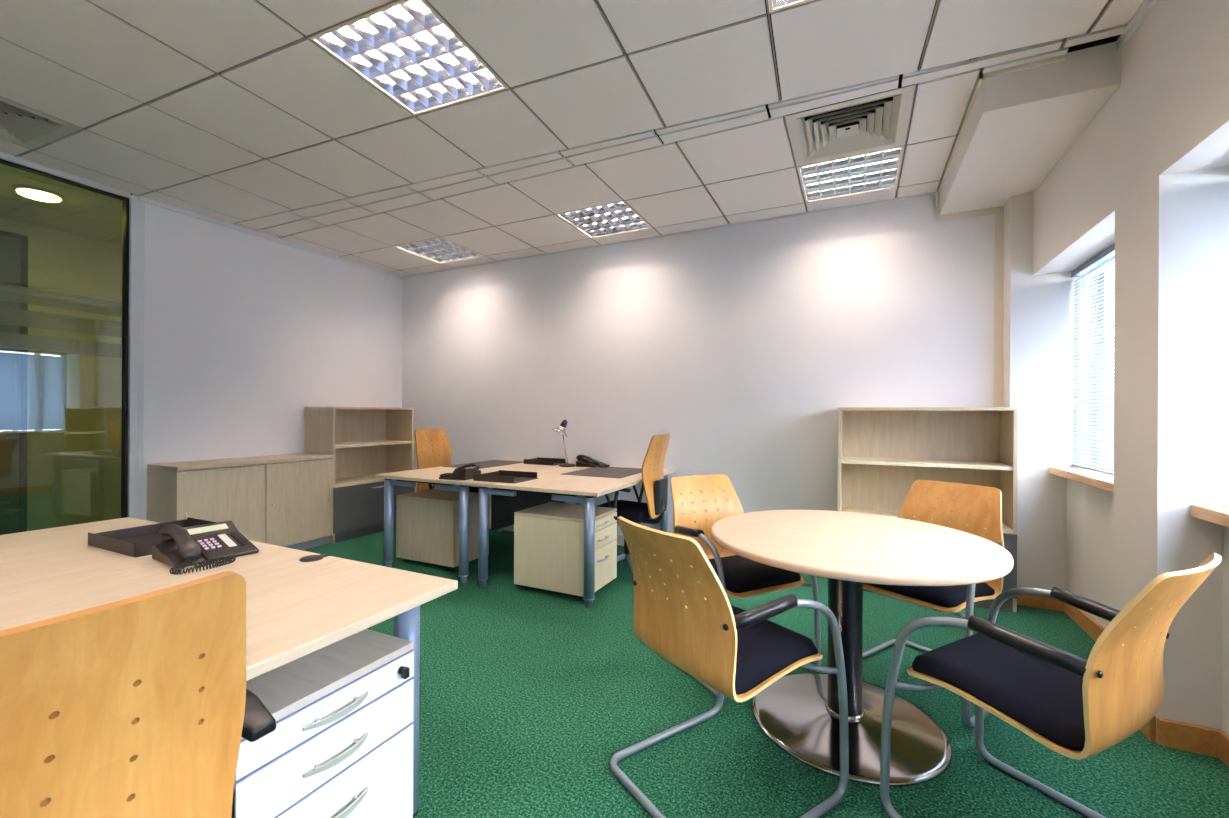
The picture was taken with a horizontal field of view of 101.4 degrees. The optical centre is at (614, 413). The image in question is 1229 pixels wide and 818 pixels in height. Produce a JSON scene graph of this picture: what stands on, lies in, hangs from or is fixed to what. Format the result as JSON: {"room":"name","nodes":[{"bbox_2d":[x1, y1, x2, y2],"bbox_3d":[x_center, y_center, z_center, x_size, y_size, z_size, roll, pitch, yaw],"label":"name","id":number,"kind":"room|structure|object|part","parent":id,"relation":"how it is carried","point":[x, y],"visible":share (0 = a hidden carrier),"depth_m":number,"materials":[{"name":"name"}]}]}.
{"room":"office","nodes":[
{"label":"office","id":0,"kind":"room"},
{"bbox_2d":[0,216,121,530],"bbox_3d":[-5.285,-0.301,3.406,0.120,2.950,6.760,0,0,26],"label":"wall","id":1,"kind":"structure","parent":0,"point":[74,391],"depth_m":4.40,"materials":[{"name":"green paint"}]},
{"bbox_2d":[0,230,27,534],"bbox_3d":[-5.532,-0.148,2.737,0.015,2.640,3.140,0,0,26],"label":"glass door","id":2,"kind":"structure","parent":1,"relation":"in","point":[13,246],"depth_m":4.08,"materials":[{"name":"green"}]},
{"bbox_2d":[133,194,401,519],"bbox_3d":[-3.007,-0.290,4.752,0.100,2.950,2.360,0,0,26],"label":"wall","id":3,"kind":"structure","parent":0,"point":[244,333],"depth_m":4.34,"materials":[{"name":"white paint"}]},
{"bbox_2d":[128,195,144,518],"bbox_3d":[-3.520,-0.198,3.680,0.104,2.760,0.080,0,0,26],"label":"trim","id":4,"kind":"structure","parent":3,"relation":"attached to","point":[136,207],"depth_m":3.65,"materials":[{"name":"white metal"}]},
{"bbox_2d":[0,0,1143,275],"bbox_3d":[-1.826,-1.664,1.932,7.620,0.210,7.093,0,0,26],"label":"ceiling","id":5,"kind":"structure","parent":0,"point":[674,111],"depth_m":2.59,"materials":[{"name":"white tile"}]},
{"bbox_2d":[13,184,63,201],"bbox_3d":[-4.073,-1.548,3.559,0.240,0.045,0.240,0,0,26],"label":"ceiling light","id":6,"kind":"object","parent":5,"relation":"attached to","point":[30,191],"visible":1,"depth_m":3.51,"materials":[{"name":"white metal"}]},
{"bbox_2d":[17,189,60,201],"bbox_3d":[-4.074,-1.542,3.559,0.208,0.033,0.208,0,0,26],"label":"diffuser","id":7,"kind":"object","parent":6,"relation":"attached to","point":[47,195],"depth_m":3.53,"materials":[{"name":"white"}]},
{"bbox_2d":[0,97,81,149],"bbox_3d":[-3.343,-1.639,2.635,0.592,0.110,0.592,0,0,23],"label":"ceiling vent","id":8,"kind":"object","parent":5,"relation":"in","point":[21,125],"visible":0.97,"depth_m":2.79,"materials":[{"name":"beige metal"}]},
{"bbox_2d":[309,0,508,115],"bbox_3d":[-0.897,-1.637,2.268,0.592,0.130,0.606,0,0,23],"label":"ceiling light","id":9,"kind":"object","parent":5,"relation":"attached to","point":[404,49],"visible":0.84,"depth_m":2.27,"materials":[{"name":"white metal"}]},
{"bbox_2d":[394,237,483,262],"bbox_3d":[-1.692,-1.641,4.885,0.592,0.130,0.606,0,0,26],"label":"ceiling light","id":10,"kind":"object","parent":5,"relation":"attached to","point":[440,250],"visible":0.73,"depth_m":4.91,"materials":[{"name":"beige metal"}]},
{"bbox_2d":[556,201,652,237],"bbox_3d":[-0.070,-1.632,4.105,0.592,0.130,0.606,0,0,26],"label":"ceiling light","id":11,"kind":"object","parent":5,"relation":"attached to","point":[618,217],"visible":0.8,"depth_m":4.13,"materials":[{"name":"white metal"}]},
{"bbox_2d":[768,0,813,12],"bbox_3d":[0.765,-1.628,1.577,0.592,0.130,0.606,0,0,23],"label":"ceiling light","id":12,"kind":"object","parent":5,"relation":"attached to","point":[774,5],"visible":1,"depth_m":1.93,"materials":[{"name":"white"}]},
{"bbox_2d":[785,74,914,166],"bbox_3d":[1.292,-1.616,2.784,0.592,0.110,0.592,0,0,26],"label":"ceiling vent","id":13,"kind":"object","parent":5,"relation":"in","point":[852,127],"visible":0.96,"depth_m":2.78,"materials":[{"name":"white metal"}]},
{"bbox_2d":[797,131,903,202],"bbox_3d":[1.552,-1.624,3.325,0.592,0.130,0.606,0,0,26],"label":"ceiling light","id":14,"kind":"object","parent":5,"relation":"attached to","point":[877,170],"visible":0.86,"depth_m":3.35,"materials":[{"name":"white metal"}]},
{"bbox_2d":[402,180,993,534],"bbox_3d":[-0.537,-0.278,4.941,7.950,2.950,0.120,0,0,26],"label":"wall","id":15,"kind":"structure","parent":0,"point":[743,345],"depth_m":4.21,"materials":[{"name":"white paint"}]},
{"bbox_2d":[489,519,623,545],"bbox_3d":[0.039,1.153,4.584,5.551,0.095,0.018,0,0,26],"label":"baseboard","id":16,"kind":"structure","parent":15,"relation":"attached to","point":[620,538],"depth_m":4.84,"materials":[{"name":"beige"}]},
{"bbox_2d":[302,528,1228,817],"bbox_3d":[-2.034,1.230,1.840,7.950,0.080,6.960,0,0,26],"label":"floor","id":17,"kind":"structure","parent":0,"point":[528,697],"depth_m":1.87,"materials":[{"name":"green carpet"}]},
{"bbox_2d":[0,517,255,595],"bbox_3d":[-2.096,0.830,1.385,0.970,0.720,1.525,0,0,26],"label":"desk","id":18,"kind":"object","parent":17,"relation":"on","point":[29,560],"visible":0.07,"depth_m":1.65,"materials":[{"name":"brown wood"}]},
{"bbox_2d":[88,517,215,557],"bbox_3d":[-1.662,0.449,1.857,0.350,0.045,0.300,0,0,26],"label":"tray","id":19,"kind":"object","parent":18,"relation":"on","point":[135,542],"visible":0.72,"depth_m":1.84,"materials":[{"name":"black plastic"}]},
{"bbox_2d":[0,571,275,817],"bbox_3d":[-0.826,0.704,0.644,0.588,0.984,0.672,0,0,26],"label":"office chair","id":20,"kind":"object","parent":17,"relation":"on","point":[140,706],"visible":1,"depth_m":0.60,"materials":[{"name":"brown wood"}]},
{"bbox_3d":[-0.714,0.532,0.923,0.270,0.037,0.072,0,0,26],"label":"armrest","id":21,"kind":"part","parent":20,"relation":"part of","materials":[{"name":"black plastic"}]},
{"bbox_2d":[0,542,457,817],"bbox_3d":[-1.218,0.831,0.964,0.972,0.726,1.526,0,0,26],"label":"desk","id":22,"kind":"object","parent":17,"relation":"on","point":[299,603],"visible":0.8,"depth_m":1.33,"materials":[{"name":"brown wood"}]},
{"bbox_2d":[152,520,258,574],"bbox_3d":[-1.332,0.419,1.637,0.315,0.107,0.253,0,0,31],"label":"desk phone","id":23,"kind":"object","parent":22,"relation":"on","point":[180,547],"visible":1,"depth_m":1.63,"materials":[{"name":"black plastic"}]},
{"bbox_3d":[-1.262,0.459,1.543,0.097,0.027,0.166,0,0,31],"label":"coiled cord","id":24,"kind":"part","parent":23,"relation":"part of","materials":[{"name":"black plastic"}]},
{"bbox_3d":[-0.599,0.832,1.451,0.068,0.630,0.068,0,0,26],"label":"leg","id":25,"kind":"part","parent":22,"relation":"part of","materials":[{"name":"blue"}]},
{"bbox_2d":[147,453,333,549],"bbox_3d":[-2.992,0.780,4.138,0.460,0.810,1.170,0,0,26],"label":"sideboard","id":26,"kind":"object","parent":17,"relation":"on","point":[286,500],"visible":0.7,"depth_m":4.01,"materials":[{"name":"brown wood"}]},
{"bbox_3d":[-2.952,0.756,3.812,0.014,0.694,0.582,0,0,26],"label":"door","id":27,"kind":"part","parent":26,"relation":"part of","materials":[{"name":"brown wood"}]},
{"bbox_3d":[-3.005,0.389,4.145,0.427,0.028,1.170,0,0,26],"label":"panel","id":28,"kind":"part","parent":26,"relation":"part of","materials":[{"name":"brown wood"}]},
{"bbox_3d":[-2.694,0.757,4.314,0.014,0.694,0.562,0,0,26],"label":"door","id":29,"kind":"part","parent":26,"relation":"part of","materials":[{"name":"brown wood"}]},
{"bbox_3d":[-2.567,0.717,4.527,0.032,0.170,0.015,0,0,26],"label":"handle","id":30,"kind":"part","parent":26,"relation":"part of","materials":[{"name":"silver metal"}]},
{"bbox_2d":[231,629,413,817],"bbox_3d":[-0.885,0.910,1.294,0.592,0.572,0.440,0,0,26],"label":"drawer pedestal","id":31,"kind":"object","parent":17,"relation":"on","point":[341,743],"visible":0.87,"depth_m":1.19,"materials":[{"name":"white wood"}]},
{"bbox_3d":[-0.651,0.685,1.182,0.015,0.068,0.438,0,0,26],"label":"drawer","id":32,"kind":"part","parent":31,"relation":"part of","materials":[{"name":"white wood"}]},
{"bbox_3d":[-0.898,0.633,1.301,0.560,0.020,0.440,0,0,26],"label":"panel","id":33,"kind":"part","parent":31,"relation":"part of","materials":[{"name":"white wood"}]},
{"bbox_3d":[-0.636,0.790,1.163,0.032,0.015,0.160,0,0,26],"label":"handle","id":34,"kind":"part","parent":31,"relation":"part of","materials":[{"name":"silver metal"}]},
{"bbox_3d":[-0.635,0.688,1.163,0.032,0.015,0.160,0,0,26],"label":"handle","id":35,"kind":"part","parent":31,"relation":"part of","materials":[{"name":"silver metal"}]},
{"bbox_3d":[-0.652,1.005,1.182,0.015,0.310,0.438,0,0,26],"label":"drawer","id":36,"kind":"part","parent":31,"relation":"part of","materials":[{"name":"white wood"}]},
{"bbox_3d":[-0.636,0.925,1.163,0.032,0.015,0.160,0,0,26],"label":"handle","id":37,"kind":"part","parent":31,"relation":"part of","materials":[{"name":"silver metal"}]},
{"bbox_2d":[305,407,413,542],"bbox_3d":[-2.534,0.562,5.086,0.462,1.250,0.925,0,0,26],"label":"bookcase","id":38,"kind":"object","parent":17,"relation":"on","point":[364,443],"visible":0.79,"depth_m":5.08,"materials":[{"name":"brown wood"}]},
{"bbox_3d":[-2.751,0.571,4.688,0.415,1.230,0.020,0,0,26],"label":"panel","id":39,"kind":"part","parent":38,"relation":"part of","materials":[{"name":"brown wood"}]},
{"bbox_3d":[-2.552,-0.053,5.096,0.415,0.020,0.925,0,0,26],"label":"panel","id":40,"kind":"part","parent":38,"relation":"part of","materials":[{"name":"brown wood"}]},
{"bbox_3d":[-2.549,0.668,5.093,0.405,0.022,0.885,0,0,26],"label":"shelf","id":41,"kind":"part","parent":38,"relation":"part of","materials":[{"name":"brown wood"}]},
{"bbox_3d":[-2.735,0.306,5.183,0.012,0.700,0.885,0,0,26],"label":"panel","id":42,"kind":"part","parent":38,"relation":"part of","materials":[{"name":"brown wood"}]},
{"bbox_3d":[-2.553,0.307,5.095,0.393,0.025,0.885,0,0,26],"label":"shelf","id":43,"kind":"part","parent":38,"relation":"part of","materials":[{"name":"brown wood"}]},
{"bbox_3d":[-2.362,0.890,5.003,0.016,0.416,0.919,0,0,26],"label":"drawer","id":44,"kind":"part","parent":38,"relation":"part of","materials":[{"name":"grey"}]},
{"bbox_3d":[-2.359,0.573,5.504,0.415,1.230,0.020,0,0,26],"label":"panel","id":45,"kind":"part","parent":38,"relation":"part of","materials":[{"name":"brown wood"}]},
{"bbox_2d":[396,489,488,570],"bbox_3d":[-1.398,0.923,4.065,0.632,0.540,0.400,0,0,26],"label":"drawer pedestal","id":46,"kind":"object","parent":17,"relation":"on","point":[427,525],"visible":0.94,"depth_m":3.89,"materials":[{"name":"brown wood"}]},
{"bbox_3d":[-1.649,1.010,4.185,0.015,0.278,0.398,0,0,26],"label":"drawer","id":47,"kind":"part","parent":46,"relation":"part of","materials":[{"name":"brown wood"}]},
{"bbox_3d":[-1.382,0.663,4.058,0.600,0.020,0.400,0,0,26],"label":"panel","id":48,"kind":"part","parent":46,"relation":"part of","materials":[{"name":"brown wood"}]},
{"bbox_2d":[414,428,478,492],"bbox_3d":[-1.508,0.669,4.626,0.588,1.046,0.570,0,0,26],"label":"office chair","id":49,"kind":"object","parent":17,"relation":"on","point":[433,448],"visible":0.44,"depth_m":4.71,"materials":[{"name":"brown wood"}]},
{"bbox_3d":[-1.717,0.441,4.724,0.094,0.592,0.431,0,0,26],"label":"backrest","id":50,"kind":"part","parent":49,"relation":"part of","materials":[{"name":"brown wood"}]},
{"bbox_3d":[-1.477,0.726,4.608,0.442,0.083,0.457,0,0,26],"label":"seat","id":51,"kind":"part","parent":49,"relation":"part of","materials":[{"name":"black fabric"}]},
{"bbox_2d":[375,459,566,582],"bbox_3d":[-1.115,0.834,4.331,0.925,0.720,1.455,0,0,26],"label":"desk","id":52,"kind":"object","parent":17,"relation":"on","point":[409,478],"visible":0.62,"depth_m":3.83,"materials":[{"name":"brown wood"}]},
{"bbox_3d":[-1.747,0.826,3.889,0.068,0.630,0.068,0,0,26],"label":"leg","id":53,"kind":"part","parent":52,"relation":"part of","materials":[{"name":"blue"}]},
{"bbox_2d":[439,463,480,479],"bbox_3d":[-1.165,0.421,3.727,0.315,0.107,0.253,0,0,17],"label":"desk phone","id":54,"kind":"object","parent":52,"relation":"on","point":[460,473],"visible":1,"depth_m":3.61,"materials":[{"name":"black plastic"}]},
{"bbox_3d":[-1.066,0.830,3.562,0.068,0.630,0.068,0,0,26],"label":"leg","id":55,"kind":"part","parent":52,"relation":"part of","materials":[{"name":"blue"}]},
{"bbox_2d":[442,460,523,468],"bbox_3d":[-1.192,0.472,4.693,0.410,0.003,0.710,0,0,26],"label":"desk mat","id":56,"kind":"object","parent":52,"relation":"on","point":[491,463],"visible":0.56,"depth_m":4.73,"materials":[{"name":"grey leather"}]},
{"bbox_2d":[491,488,563,530],"bbox_3d":[-0.685,0.700,4.155,0.024,0.334,1.000,0,0,26],"label":"panel","id":57,"kind":"object","parent":52,"relation":"attached to","point":[503,508],"visible":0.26,"depth_m":3.88,"materials":[{"name":"black plastic"}]},
{"bbox_2d":[524,457,565,465],"bbox_3d":[-0.658,0.454,4.776,0.340,0.045,0.220,0,0,26],"label":"tray","id":58,"kind":"object","parent":52,"relation":"on","point":[537,461],"visible":0.93,"depth_m":4.73,"materials":[{"name":"black plastic"}]},
{"bbox_2d":[514,502,617,600],"bbox_3d":[-0.317,0.933,3.468,0.592,0.530,0.440,0,0,26],"label":"drawer pedestal","id":59,"kind":"object","parent":17,"relation":"on","point":[548,537],"visible":0.88,"depth_m":3.31,"materials":[{"name":"brown wood"}]},
{"bbox_3d":[-0.331,0.678,3.475,0.560,0.020,0.440,0,0,26],"label":"panel","id":60,"kind":"part","parent":59,"relation":"part of","materials":[{"name":"brown wood"}]},
{"bbox_3d":[-0.085,1.023,3.356,0.015,0.268,0.438,0,0,26],"label":"drawer","id":61,"kind":"part","parent":59,"relation":"part of","materials":[{"name":"brown wood"}]},
{"bbox_3d":[-0.084,0.826,3.356,0.015,0.115,0.438,0,0,26],"label":"drawer","id":62,"kind":"part","parent":59,"relation":"part of","materials":[{"name":"brown wood"}]},
{"bbox_3d":[-0.083,0.730,3.356,0.015,0.068,0.438,0,0,26],"label":"drawer","id":63,"kind":"part","parent":59,"relation":"part of","materials":[{"name":"brown wood"}]},
{"bbox_2d":[469,464,675,607],"bbox_3d":[-0.242,0.839,3.911,1.007,0.720,1.455,0,0,26],"label":"desk","id":64,"kind":"object","parent":17,"relation":"on","point":[570,488],"visible":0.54,"depth_m":3.40,"materials":[{"name":"brown wood"}]},
{"bbox_3d":[-0.910,0.831,3.487,0.068,0.630,0.068,0,0,26],"label":"leg","id":65,"kind":"part","parent":64,"relation":"part of","materials":[{"name":"blue"}]},
{"bbox_2d":[473,470,537,483],"bbox_3d":[-0.779,0.454,3.624,0.350,0.045,0.300,0,0,23],"label":"tray","id":66,"kind":"object","parent":64,"relation":"on","point":[501,476],"visible":1,"depth_m":3.61,"materials":[{"name":"black plastic"}]},
{"bbox_2d":[552,420,575,466],"bbox_3d":[-0.461,0.267,4.564,0.224,0.422,0.163,0,0,-6],"label":"desk lamp","id":67,"kind":"object","parent":64,"relation":"on","point":[561,429],"visible":1,"depth_m":4.54,"materials":[{"name":"silver plastic"}]},
{"bbox_3d":[-0.498,0.147,4.561,0.153,0.133,0.159,0,0,26],"label":"lamp shade","id":68,"kind":"part","parent":67,"relation":"part of","materials":[{"name":"silver metal"}]},
{"bbox_3d":[-0.449,0.317,4.563,0.057,0.281,0.014,0,0,-1],"label":"stem","id":69,"kind":"part","parent":67,"relation":"part of","materials":[{"name":"silver metal"}]},
{"bbox_3d":[-0.156,0.834,3.124,0.068,0.630,0.068,0,0,26],"label":"leg","id":70,"kind":"part","parent":64,"relation":"part of","materials":[{"name":"blue"}]},
{"bbox_2d":[562,467,641,477],"bbox_3d":[-0.047,0.478,4.132,0.520,0.003,0.670,0,0,26],"label":"desk mat","id":71,"kind":"object","parent":64,"relation":"on","point":[609,472],"visible":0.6,"depth_m":4.06,"materials":[{"name":"grey"}]},
{"bbox_2d":[576,455,609,467],"bbox_3d":[-0.181,0.426,4.560,0.315,0.107,0.253,0,0,20],"label":"desk phone","id":72,"kind":"object","parent":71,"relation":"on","point":[583,460],"visible":1,"depth_m":4.51,"materials":[{"name":"black plastic"}]},
{"bbox_3d":[-0.094,0.465,4.482,0.097,0.027,0.166,0,0,20],"label":"coiled cord","id":73,"kind":"part","parent":72,"relation":"part of","materials":[{"name":"black plastic"}]},
{"bbox_3d":[0.427,0.837,4.336,0.068,0.630,0.068,0,0,26],"label":"leg","id":74,"kind":"part","parent":64,"relation":"part of","materials":[{"name":"blue"}]},
{"bbox_2d":[597,434,669,582],"bbox_3d":[0.115,0.677,3.813,0.588,1.046,0.570,0,0,26],"label":"office chair","id":75,"kind":"object","parent":17,"relation":"on","point":[654,485],"visible":0.8,"depth_m":3.64,"materials":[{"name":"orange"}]},
{"bbox_3d":[0.081,0.734,3.826,0.442,0.083,0.457,0,0,26],"label":"seat","id":76,"kind":"part","parent":75,"relation":"part of","materials":[{"name":"black fabric"}]},
{"bbox_3d":[-0.013,0.536,3.592,0.270,0.037,0.060,0,0,26],"label":"armrest","id":77,"kind":"part","parent":75,"relation":"part of","materials":[{"name":"black plastic"}]},
{"bbox_3d":[0.262,0.729,3.739,0.260,0.182,0.034,0,0,26],"label":"stem","id":78,"kind":"part","parent":75,"relation":"part of","materials":[{"name":"black plastic"}]},
{"bbox_3d":[0.324,0.451,3.710,0.094,0.592,0.431,0,0,26],"label":"backrest","id":79,"kind":"part","parent":75,"relation":"part of","materials":[{"name":"brown wood"}]},
{"bbox_2d":[609,516,848,817],"bbox_3d":[0.334,0.767,1.637,0.603,0.868,0.557,0,0,-34],"label":"chair","id":80,"kind":"object","parent":17,"relation":"on","point":[683,612],"visible":1,"depth_m":1.49,"materials":[{"name":"brown wood"}]},
{"bbox_2d":[730,604,817,694],"bbox_3d":[0.379,0.743,1.667,0.416,0.072,0.432,0,0,-34],"label":"seat cushion","id":81,"kind":"object","parent":80,"relation":"on","point":[767,651],"depth_m":1.53,"materials":[{"name":"black fabric"}]},
{"bbox_2d":[670,474,820,698],"bbox_3d":[0.574,0.768,2.459,0.557,0.868,0.603,0,0,-27],"label":"chair","id":82,"kind":"object","parent":17,"relation":"on","point":[698,501],"visible":0.65,"depth_m":2.53,"materials":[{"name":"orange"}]},
{"bbox_2d":[708,555,800,592],"bbox_3d":[0.598,0.744,2.411,0.432,0.072,0.416,0,0,-27],"label":"seat cushion","id":83,"kind":"object","parent":82,"relation":"on","point":[741,574],"depth_m":2.26,"materials":[{"name":"black fabric"}]},
{"bbox_3d":[0.581,0.874,2.443,0.557,0.657,0.569,0,0,-27],"label":"tube frame","id":84,"kind":"part","parent":82,"relation":"part of","materials":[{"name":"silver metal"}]},
{"bbox_2d":[711,510,1013,786],"bbox_3d":[0.902,0.839,1.966,1.030,0.731,1.030,0,0,26],"label":"round table","id":85,"kind":"object","parent":17,"relation":"on","point":[798,712],"visible":0.88,"depth_m":1.86,"materials":[{"name":"brown wood"}]},
{"bbox_2d":[838,407,1017,612],"bbox_3d":[2.063,0.585,3.405,1.000,1.250,0.382,0,0,26],"label":"bookcase","id":86,"kind":"object","parent":17,"relation":"on","point":[882,451],"visible":0.65,"depth_m":3.50,"materials":[{"name":"brown wood"}]},
{"bbox_3d":[1.631,0.593,3.639,0.020,1.230,0.335,0,0,26],"label":"panel","id":87,"kind":"part","parent":86,"relation":"part of","materials":[{"name":"brown wood"}]},
{"bbox_3d":[2.144,0.346,3.572,0.960,0.730,0.012,0,0,26],"label":"panel","id":88,"kind":"part","parent":86,"relation":"part of","materials":[{"name":"brown wood"}]},
{"bbox_3d":[2.069,0.721,3.420,0.960,0.022,0.325,0,0,26],"label":"shelf","id":89,"kind":"part","parent":86,"relation":"part of","materials":[{"name":"brown wood"}]},
{"bbox_3d":[2.074,0.336,3.425,0.960,0.025,0.313,0,0,26],"label":"shelf","id":90,"kind":"part","parent":86,"relation":"part of","materials":[{"name":"brown wood"}]},
{"bbox_3d":[2.076,-0.030,3.426,1.000,0.020,0.335,0,0,26],"label":"panel","id":91,"kind":"part","parent":86,"relation":"part of","materials":[{"name":"brown wood"}]},
{"bbox_3d":[2.515,0.598,3.214,0.020,1.230,0.335,0,0,26],"label":"panel","id":92,"kind":"part","parent":86,"relation":"part of","materials":[{"name":"brown wood"}]},
{"bbox_3d":[1.995,0.927,3.268,0.994,0.386,0.016,0,0,26],"label":"drawer","id":93,"kind":"part","parent":86,"relation":"part of","materials":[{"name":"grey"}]},
{"bbox_2d":[863,480,1003,726],"bbox_3d":[1.432,0.773,2.294,0.603,0.868,0.557,0,0,-34],"label":"chair","id":94,"kind":"object","parent":17,"relation":"on","point":[982,518],"visible":0.48,"depth_m":2.30,"materials":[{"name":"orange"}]},
{"bbox_3d":[1.417,0.878,2.285,0.569,0.657,0.557,0,0,-34],"label":"tube frame","id":95,"kind":"part","parent":94,"relation":"part of","materials":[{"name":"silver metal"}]},
{"bbox_2d":[864,582,994,607],"bbox_3d":[1.388,0.748,2.265,0.416,0.072,0.432,0,0,-34],"label":"seat cushion","id":96,"kind":"object","parent":94,"relation":"on","point":[955,596],"depth_m":2.09,"materials":[{"name":"black fabric"}]},
{"bbox_2d":[880,553,1220,817],"bbox_3d":[1.185,0.771,1.382,0.557,0.868,0.603,0,0,-28],"label":"chair","id":97,"kind":"object","parent":17,"relation":"on","point":[1078,708],"visible":1,"depth_m":1.26,"materials":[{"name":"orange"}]},
{"bbox_3d":[1.176,0.877,1.397,0.557,0.657,0.569,0,0,-28],"label":"tube frame","id":98,"kind":"part","parent":97,"relation":"part of","materials":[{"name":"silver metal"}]},
{"bbox_2d":[912,633,1084,750],"bbox_3d":[1.159,0.747,1.429,0.432,0.072,0.416,0,0,-28],"label":"seat cushion","id":99,"kind":"object","parent":97,"relation":"on","point":[1042,699],"depth_m":1.36,"materials":[{"name":"black fabric"}]},
{"bbox_2d":[1003,0,1228,742],"bbox_3d":[1.333,-0.268,0.225,0.434,2.950,6.760,0,0,26],"label":"wall","id":100,"kind":"structure","parent":0,"point":[1147,177],"depth_m":1.92,"materials":[{"name":"white paint"}]},
{"bbox_2d":[139,0,1156,279],"bbox_3d":[-1.331,-1.559,1.509,5.720,0.040,6.760,0,0,26],"label":"trim","id":101,"kind":"structure","parent":100,"relation":"attached to","point":[1146,6],"depth_m":4.11,"materials":[{"name":"white paint"}]},
{"bbox_2d":[936,53,1066,406],"bbox_3d":[2.136,-0.183,2.844,0.386,2.787,1.344,0,0,26],"label":"trim","id":102,"kind":"structure","parent":100,"relation":"attached to","point":[998,212],"depth_m":3.37,"materials":[{"name":"beige"}]},
{"bbox_2d":[940,16,1120,214],"bbox_3d":[2.208,-1.564,2.821,0.478,0.350,1.330,0,0,26],"label":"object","id":103,"kind":"structure","parent":100,"relation":"attached to","point":[1019,125],"depth_m":2.44,"materials":[{"name":"white paint"}]},
{"bbox_2d":[1050,255,1114,492],"bbox_3d":[2.562,-0.250,2.581,0.210,1.245,1.110,0,0,26],"label":"window","id":104,"kind":"structure","parent":100,"relation":"in","point":[1099,480],"depth_m":2.80,"materials":[{"name":"grey plastic"}]},
{"bbox_3d":[2.536,0.350,2.591,0.160,0.045,1.102,0,0,26],"label":"sill","id":105,"kind":"part","parent":104,"relation":"part of","materials":[{"name":"brown wood"}]},
{"bbox_2d":[1071,244,1114,475],"bbox_3d":[2.571,-0.273,2.576,0.036,1.184,1.086,0,0,26],"label":"blind","id":106,"kind":"object","parent":104,"relation":"attached to","point":[1093,445],"visible":0.43,"depth_m":2.79,"materials":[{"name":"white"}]},
{"bbox_3d":[2.568,0.312,2.576,0.024,0.014,1.086,0,0,26],"label":"rail","id":107,"kind":"part","parent":106,"relation":"part of","materials":[{"name":"white metal"}]},
{"bbox_3d":[2.632,-0.262,2.547,0.006,1.150,1.030,0,0,26],"label":"pane","id":108,"kind":"part","parent":104,"relation":"part of","materials":[{"name":"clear glass"}]},
{"bbox_2d":[1017,596,1228,766],"bbox_3d":[1.759,1.161,1.299,0.285,0.095,4.111,0,0,26],"label":"baseboard","id":109,"kind":"structure","parent":100,"relation":"attached to","point":[1188,737],"depth_m":1.82,"materials":[{"name":"brown wood"}]},
{"bbox_2d":[1191,504,1228,527],"bbox_3d":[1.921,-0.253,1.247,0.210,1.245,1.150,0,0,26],"label":"windowsill","id":110,"kind":"structure","parent":100,"relation":"in","point":[1219,515],"depth_m":1.71,"materials":[{"name":"brown wood"}]},
{"bbox_3d":[-3.517,-0.293,-1.260,7.950,2.950,0.120,0,0,26],"label":"wall","id":111,"kind":"structure","parent":0,"visible":0},
{"bbox_2d":[0,152,130,517],"bbox_3d":[-4.389,-0.297,1.559,0.070,2.950,4.500,0,0,23],"label":"window","id":112,"kind":"structure","parent":111,"relation":"in","point":[6,159],"depth_m":3.62,"materials":[{"name":"black metal"}]},
{"bbox_3d":[-4.383,-1.664,1.559,0.070,0.215,4.500,0,0,23],"label":"head rail","id":113,"kind":"part","parent":112,"relation":"part of","materials":[{"name":"white"}]}
]}

